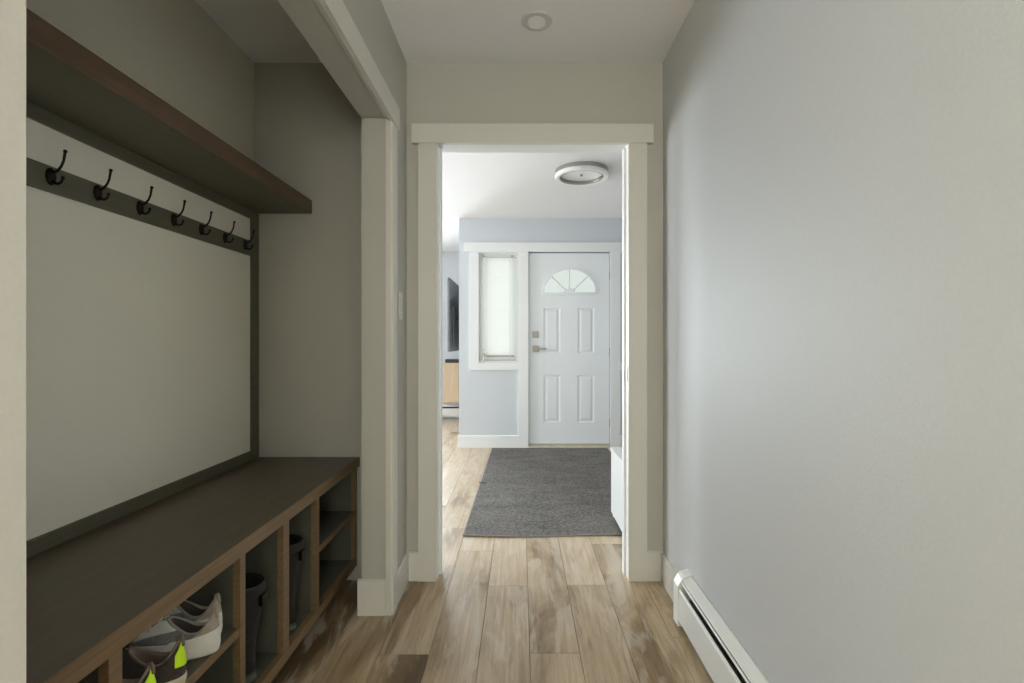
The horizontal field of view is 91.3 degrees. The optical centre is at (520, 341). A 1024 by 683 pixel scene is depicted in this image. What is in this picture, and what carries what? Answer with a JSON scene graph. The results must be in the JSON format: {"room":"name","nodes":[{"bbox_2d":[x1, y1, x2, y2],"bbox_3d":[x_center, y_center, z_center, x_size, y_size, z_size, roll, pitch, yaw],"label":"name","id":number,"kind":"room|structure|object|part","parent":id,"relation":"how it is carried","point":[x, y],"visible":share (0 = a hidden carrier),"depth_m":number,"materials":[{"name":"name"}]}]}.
{"room":"mudroom hallway","nodes":[
{"label":"mudroom hallway","id":0,"kind":"room"},
{"bbox_2d":[26,0,253,160],"bbox_3d":[-1.312,-0.097,1.310,0.117,2.430,2.080,0,0,0],"label":"wall","id":1,"kind":"structure","parent":0,"point":[173,49],"depth_m":1.80,"materials":[{"name":"paint"}]},
{"bbox_2d":[26,100,258,558],"bbox_3d":[-1.219,-0.032,1.367,0.067,1.142,1.965,0,0,0],"label":"coat rack","id":2,"kind":"object","parent":1,"relation":"attached to","point":[142,278],"visible":1,"depth_m":1.55,"materials":[{"name":"white laminate"}]},
{"bbox_3d":[-1.224,-0.432,1.306,0.010,0.046,0.029,0,0,0],"label":"plate","id":3,"kind":"part","parent":2,"relation":"part of","materials":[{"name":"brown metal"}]},
{"bbox_3d":[-1.224,-0.432,1.451,0.010,0.046,0.029,0,0,0],"label":"plate","id":4,"kind":"part","parent":2,"relation":"part of","materials":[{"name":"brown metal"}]},
{"bbox_3d":[-1.234,-0.426,1.368,0.010,0.068,1.836,0,0,0],"label":"hook rail","id":5,"kind":"part","parent":2,"relation":"part of","materials":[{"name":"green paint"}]},
{"bbox_3d":[-1.224,-0.432,1.612,0.010,0.046,0.029,0,0,0],"label":"plate","id":6,"kind":"part","parent":2,"relation":"part of","materials":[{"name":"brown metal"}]},
{"bbox_3d":[-1.242,-0.583,1.367,0.022,0.040,1.965,0,0,0],"label":"frame","id":7,"kind":"part","parent":2,"relation":"part of","materials":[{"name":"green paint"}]},
{"bbox_3d":[-1.242,0.519,1.367,0.022,0.042,1.965,0,0,0],"label":"frame","id":8,"kind":"part","parent":2,"relation":"part of","materials":[{"name":"green paint"}]},
{"bbox_3d":[-1.224,-0.432,1.770,0.010,0.046,0.029,0,0,0],"label":"plate","id":9,"kind":"part","parent":2,"relation":"part of","materials":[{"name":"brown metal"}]},
{"bbox_3d":[-1.224,-0.432,1.922,0.010,0.046,0.029,0,0,0],"label":"plate","id":10,"kind":"part","parent":2,"relation":"part of","materials":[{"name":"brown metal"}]},
{"bbox_3d":[-1.224,-0.432,2.076,0.010,0.046,0.029,0,0,0],"label":"plate","id":11,"kind":"part","parent":2,"relation":"part of","materials":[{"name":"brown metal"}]},
{"bbox_3d":[-1.224,-0.432,2.227,0.010,0.046,0.029,0,0,0],"label":"plate","id":12,"kind":"part","parent":2,"relation":"part of","materials":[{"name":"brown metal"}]},
{"bbox_3d":[-1.242,-0.033,2.317,0.022,1.061,0.063,0,0,0],"label":"frame","id":13,"kind":"part","parent":2,"relation":"part of","materials":[{"name":"green paint"}]},
{"bbox_2d":[26,8,311,213],"bbox_3d":[-1.117,-0.633,1.367,0.270,0.061,1.965,0,0,0],"label":"closet shelf","id":14,"kind":"object","parent":1,"relation":"attached to","point":[64,78],"visible":0.9,"depth_m":1.38,"materials":[{"name":"brown wood"}]},
{"bbox_2d":[278,0,406,577],"bbox_3d":[-0.597,-0.097,0.025,0.117,2.430,4.650,0,0,0],"label":"wall","id":15,"kind":"structure","parent":0,"point":[370,18],"depth_m":2.05,"materials":[{"name":"beige paint"}]},
{"bbox_2d":[0,0,399,682],"bbox_3d":[-0.536,0.061,1.282,0.033,2.114,1.725,0,0,0],"label":"trim","id":16,"kind":"structure","parent":15,"relation":"attached to","point":[336,14],"depth_m":0.52,"materials":[{"name":"white paint"}]},
{"bbox_2d":[357,552,408,615],"bbox_3d":[-0.597,1.044,0.020,0.143,0.147,4.640,0,0,0],"label":"baseboard","id":17,"kind":"structure","parent":15,"relation":"attached to","point":[371,592],"depth_m":2.04,"materials":[{"name":"white paint"}]},
{"bbox_2d":[398,292,402,319],"bbox_3d":[-0.533,-0.159,2.215,0.010,0.120,0.070,0,0,0],"label":"light switch","id":18,"kind":"object","parent":15,"relation":"attached to","point":[400,295],"visible":1,"depth_m":2.20,"materials":[{"name":"white paint"}]},
{"bbox_2d":[195,0,694,251],"bbox_3d":[-1.350,-1.362,2.500,6.540,0.100,9.840,0,0,0],"label":"ceiling","id":19,"kind":"structure","parent":0,"point":[474,185],"depth_m":2.21,"materials":[{"name":"paint"}]},
{"bbox_2d":[521,10,551,30],"bbox_3d":[0.065,-1.308,2.041,0.128,0.008,0.128,0,0,0],"label":"recessed light","id":20,"kind":"object","parent":19,"relation":"in","point":[535,20],"visible":1,"depth_m":2.03,"materials":[{"name":"grey"}]},
{"bbox_2d":[555,161,607,185],"bbox_3d":[0.463,-1.282,3.830,0.408,0.057,0.408,0,0,0],"label":"ceiling light","id":21,"kind":"object","parent":19,"relation":"attached to","point":[581,173],"visible":1,"depth_m":3.78,"materials":[{"name":"silver metal"}]},
{"bbox_3d":[0.463,-1.296,3.830,0.326,0.029,0.326,0,0,0],"label":"canopy plate","id":22,"kind":"part","parent":21,"relation":"part of","materials":[{"name":"white plastic"}]},
{"bbox_2d":[442,252,458,418],"bbox_3d":[-2.520,-0.097,7.360,3.960,2.430,0.120,0,0,0],"label":"wall","id":23,"kind":"structure","parent":0,"point":[450,260],"depth_m":7.30,"materials":[{"name":"blue paint"}]},
{"bbox_2d":[442,404,458,416],"bbox_3d":[-1.160,1.006,7.271,1.000,0.201,0.056,0,0,0],"label":"baseboard heater","id":24,"kind":"object","parent":23,"relation":"attached to","point":[448,410],"visible":0.26,"depth_m":7.25,"materials":[{"name":"white metal"}]},
{"bbox_3d":[-1.160,1.022,7.251,0.900,0.122,0.010,0,0,0],"label":"panel","id":25,"kind":"part","parent":24,"relation":"part of","materials":[{"name":"white metal"}]},
{"bbox_2d":[443,363,458,402],"bbox_3d":[-0.882,0.573,7.149,0.414,0.560,0.297,0,0,0],"label":"cabinet","id":26,"kind":"object","parent":23,"relation":"attached to","point":[450,370],"visible":0.61,"depth_m":7.00,"materials":[{"name":"beige wood"}]},
{"bbox_2d":[445,359,458,362],"bbox_3d":[-0.875,0.268,7.100,0.391,0.050,0.120,0,0,0],"label":"bar","id":27,"kind":"object","parent":26,"relation":"on","point":[446,360],"visible":0.49,"depth_m":7.04,"materials":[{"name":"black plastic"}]},
{"bbox_3d":[-0.777,0.573,7.010,0.198,0.550,0.020,0,0,0],"label":"door","id":28,"kind":"part","parent":26,"relation":"part of","materials":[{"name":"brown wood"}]},
{"bbox_2d":[254,63,662,579],"bbox_3d":[0.215,-0.097,2.415,3.170,2.430,0.130,0,0,0],"label":"wall","id":29,"kind":"structure","parent":0,"point":[307,132],"depth_m":2.35,"materials":[{"name":"beige paint"}]},
{"bbox_2d":[442,152,621,152],"bbox_3d":[0.055,0.042,2.492,1.140,2.152,0.024,0,0,0],"label":"trim","id":30,"kind":"structure","parent":29,"relation":"attached to","point":[442,152],"depth_m":2.50,"materials":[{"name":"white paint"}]},
{"bbox_2d":[411,123,653,581],"bbox_3d":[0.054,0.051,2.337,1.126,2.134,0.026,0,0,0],"label":"trim","id":31,"kind":"structure","parent":29,"relation":"attached to","point":[427,136],"depth_m":2.33,"materials":[{"name":"white paint"}]},
{"bbox_2d":[406,551,662,580],"bbox_3d":[0.065,1.050,2.343,1.205,0.137,0.014,0,0,0],"label":"baseboard","id":32,"kind":"structure","parent":29,"relation":"attached to","point":[653,557],"depth_m":2.34,"materials":[{"name":"white paint"}]},
{"bbox_2d":[626,367,627,381],"bbox_3d":[0.502,0.153,2.378,0.003,0.070,0.033,0,0,0],"label":"strike plate","id":33,"kind":"object","parent":29,"relation":"attached to","point":[626,367],"visible":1,"depth_m":2.37,"materials":[{"name":"grey metal"}]},
{"bbox_2d":[271,419,713,682],"bbox_3d":[-1.323,1.178,2.500,6.678,0.120,9.840,0,0,0],"label":"floor","id":34,"kind":"structure","parent":0,"point":[342,646],"depth_m":1.99,"materials":[{"name":"brown wood"}]},
{"bbox_2d":[26,457,359,682],"bbox_3d":[-1.004,0.829,1.365,0.495,0.578,1.967,0,0,0],"label":"storage bench","id":35,"kind":"object","parent":34,"relation":"on","point":[89,595],"visible":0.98,"depth_m":1.38,"materials":[{"name":"brown wood"}]},
{"bbox_2d":[122,662,155,682],"bbox_3d":[-0.911,0.718,1.027,0.285,0.131,0.087,0,0,-11],"label":"shoe","id":36,"kind":"object","parent":35,"relation":"on","point":[148,676],"visible":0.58,"depth_m":1.05,"materials":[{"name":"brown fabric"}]},
{"bbox_2d":[122,634,186,682],"bbox_3d":[-0.906,0.716,1.116,0.285,0.135,0.090,0,0,-9],"label":"shoe","id":37,"kind":"object","parent":35,"relation":"on","point":[170,667],"visible":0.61,"depth_m":1.12,"materials":[{"name":"brown fabric"}]},
{"bbox_2d":[125,608,220,660],"bbox_3d":[-0.909,0.714,1.241,0.295,0.139,0.090,0,0,-9],"label":"sneaker","id":38,"kind":"object","parent":35,"relation":"on","point":[202,639],"visible":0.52,"depth_m":1.23,"materials":[{"name":"grey fabric"}]},
{"bbox_3d":[-0.929,0.740,1.202,0.203,0.034,0.017,0,0,-5],"label":"panel","id":39,"kind":"part","parent":38,"relation":"part of","materials":[{"name":"grey fabric"}]},
{"bbox_3d":[-0.817,0.735,1.255,0.110,0.043,0.082,0,0,-9],"label":"heel panel","id":40,"kind":"part","parent":38,"relation":"part of","materials":[{"name":"white leather"}]},
{"bbox_2d":[169,593,222,631],"bbox_3d":[-0.945,0.712,1.325,0.295,0.143,0.086,0,0,-1],"label":"sneaker","id":41,"kind":"object","parent":35,"relation":"on","point":[188,610],"visible":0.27,"depth_m":1.32,"materials":[{"name":"grey fabric"}]},
{"bbox_3d":[-0.852,0.734,1.325,0.110,0.046,0.075,0,0,-1],"label":"heel panel","id":42,"kind":"part","parent":41,"relation":"part of","materials":[{"name":"white leather"}]},
{"bbox_2d":[186,627,236,678],"bbox_3d":[-1.011,0.795,1.169,0.466,0.020,0.419,0,0,0],"label":"cubby shelf","id":43,"kind":"object","parent":35,"relation":"attached to","point":[195,668],"depth_m":1.25,"materials":[{"name":"brown wood"}]},
{"bbox_2d":[245,573,267,682],"bbox_3d":[-0.915,0.867,1.507,0.306,0.295,0.124,0,0,6],"label":"rubber boot","id":44,"kind":"object","parent":35,"relation":"on","point":[256,598],"visible":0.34,"depth_m":1.48,"materials":[{"name":"grey rubber"}]},
{"bbox_2d":[289,534,305,631],"bbox_3d":[-0.916,0.857,1.769,0.304,0.314,0.124,0,0,3],"label":"rubber boot","id":45,"kind":"object","parent":35,"relation":"on","point":[297,554],"visible":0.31,"depth_m":1.75,"materials":[{"name":"grey rubber"}]},
{"bbox_3d":[-1.021,1.024,1.365,0.462,0.018,1.967,0,0,0],"label":"panel","id":46,"kind":"part","parent":35,"relation":"part of","materials":[{"name":"brown wood"}]},
{"bbox_3d":[-0.780,1.030,1.365,0.020,0.036,1.967,0,0,0],"label":"rail","id":47,"kind":"part","parent":35,"relation":"part of","materials":[{"name":"brown wood"}]},
{"bbox_2d":[319,511,352,544],"bbox_3d":[-1.011,0.795,2.115,0.466,0.020,0.429,0,0,0],"label":"cubby shelf","id":48,"kind":"object","parent":35,"relation":"attached to","point":[330,522],"depth_m":2.17,"materials":[{"name":"brown wood"}]},
{"bbox_2d":[463,448,621,536],"bbox_3d":[0.284,1.113,4.048,1.241,0.014,2.383,0,0,0],"label":"rug","id":49,"kind":"object","parent":34,"relation":"on","point":[522,492],"visible":0.83,"depth_m":3.64,"materials":[{"name":"grey fabric"}]},
{"bbox_2d":[610,447,621,530],"bbox_3d":[0.814,0.896,2.882,0.483,0.443,0.665,0,0,0],"label":"base cabinet","id":50,"kind":"object","parent":34,"relation":"on","point":[616,452],"visible":0.16,"depth_m":3.03,"materials":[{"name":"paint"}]},
{"bbox_2d":[459,218,621,446],"bbox_3d":[0.572,-0.097,5.370,2.457,2.430,0.140,0,0,0],"label":"wall","id":51,"kind":"structure","parent":0,"point":[488,399],"depth_m":5.30,"materials":[{"name":"blue paint"}]},
{"bbox_2d":[479,254,516,361],"bbox_3d":[-0.242,-0.363,5.346,0.400,1.150,0.147,0,0,0],"label":"window","id":52,"kind":"structure","parent":51,"relation":"in","point":[484,351],"depth_m":5.30,"materials":[{"name":"white paint"}]},
{"bbox_2d":[480,255,515,359],"bbox_3d":[-0.242,-0.369,5.310,0.388,1.110,0.040,0,0,0],"label":"window blind","id":53,"kind":"object","parent":52,"relation":"attached to","point":[497,272],"visible":1,"depth_m":5.32,"materials":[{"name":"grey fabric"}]},
{"bbox_3d":[-0.242,-0.912,5.316,0.388,0.024,0.028,0,0,0],"label":"head rail","id":54,"kind":"part","parent":53,"relation":"part of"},
{"bbox_3d":[-0.242,0.179,5.316,0.388,0.014,0.024,0,0,0],"label":"rail","id":55,"kind":"part","parent":53,"relation":"part of","materials":[{"name":"white plastic"}]},
{"bbox_3d":[-0.242,-0.359,5.301,0.242,1.082,0.002,0,0,0],"label":"ladder cord","id":56,"kind":"part","parent":53,"relation":"part of","materials":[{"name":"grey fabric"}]},
{"bbox_3d":[-0.220,0.149,5.313,0.295,0.015,0.014,0,0,0],"label":"sill rail","id":57,"kind":"part","parent":52,"relation":"part of","materials":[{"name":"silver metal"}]},
{"bbox_2d":[528,253,528,438],"bbox_3d":[0.082,0.083,5.365,0.004,2.071,0.130,0,0,0],"label":"trim","id":58,"kind":"structure","parent":51,"relation":"attached to","point":[528,253],"depth_m":5.30,"materials":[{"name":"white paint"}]},
{"bbox_2d":[458,435,621,447],"bbox_3d":[0.559,1.053,5.293,2.461,0.130,0.014,0,0,0],"label":"baseboard","id":59,"kind":"structure","parent":51,"relation":"attached to","point":[464,441],"depth_m":5.29,"materials":[{"name":"white paint"}]},
{"bbox_2d":[464,242,621,447],"bbox_3d":[0.512,0.034,5.287,2.230,2.169,0.026,0,0,0],"label":"trim","id":60,"kind":"structure","parent":51,"relation":"attached to","point":[522,248],"depth_m":5.28,"materials":[{"name":"white paint"}]},
{"bbox_2d":[529,253,609,443],"bbox_3d":[0.515,0.072,5.312,0.860,2.035,0.100,0,0,0],"label":"door","id":61,"kind":"structure","parent":51,"relation":"in","point":[569,350],"depth_m":5.32,"materials":[{"name":"white paint"}]},
{"bbox_3d":[0.518,-0.652,5.318,0.594,0.293,0.020,0,0,0],"label":"fanlight frame","id":62,"kind":"part","parent":61,"relation":"part of","materials":[{"name":"white glass"}]},
{"bbox_2d":[529,444,609,447],"bbox_3d":[0.512,1.106,5.355,0.862,0.024,0.170,0,0,0],"label":"threshold","id":63,"kind":"object","parent":51,"relation":"attached to","point":[530,445],"depth_m":5.27,"materials":[{"name":"beige wood"}]},
{"bbox_2d":[663,0,1023,682],"bbox_3d":[0.727,-0.097,-0.035,0.120,2.430,4.770,0,0,0],"label":"wall","id":64,"kind":"structure","parent":0,"point":[843,180],"depth_m":1.02,"materials":[{"name":"grey paint"}]},
{"bbox_2d":[661,552,677,600],"bbox_3d":[0.660,1.050,2.168,0.013,0.136,0.336,0,0,0],"label":"baseboard","id":65,"kind":"structure","parent":64,"relation":"attached to","point":[668,572],"depth_m":2.23,"materials":[{"name":"white paint"}]},
{"bbox_2d":[673,568,768,682],"bbox_3d":[0.638,1.006,0.200,0.056,0.201,3.600,0,0,0],"label":"baseboard heater","id":66,"kind":"object","parent":64,"relation":"attached to","point":[725,659],"visible":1,"depth_m":1.66,"materials":[{"name":"white metal"}]},
{"bbox_3d":[0.618,1.022,0.200,0.010,0.122,3.500,0,0,0],"label":"panel","id":67,"kind":"part","parent":66,"relation":"part of","materials":[{"name":"white metal"}]},
{"bbox_3d":[-0.599,-0.097,6.370,0.117,2.430,1.860,0,0,0],"label":"wall","id":68,"kind":"structure","parent":0,"visible":0},
{"bbox_2d":[447,277,458,351],"bbox_3d":[-0.766,-0.325,6.575,0.217,0.885,1.290,0,0,0],"label":"television","id":69,"kind":"object","parent":68,"relation":"attached to","point":[452,287],"visible":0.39,"depth_m":6.19,"materials":[{"name":"grey plastic"}]}
]}

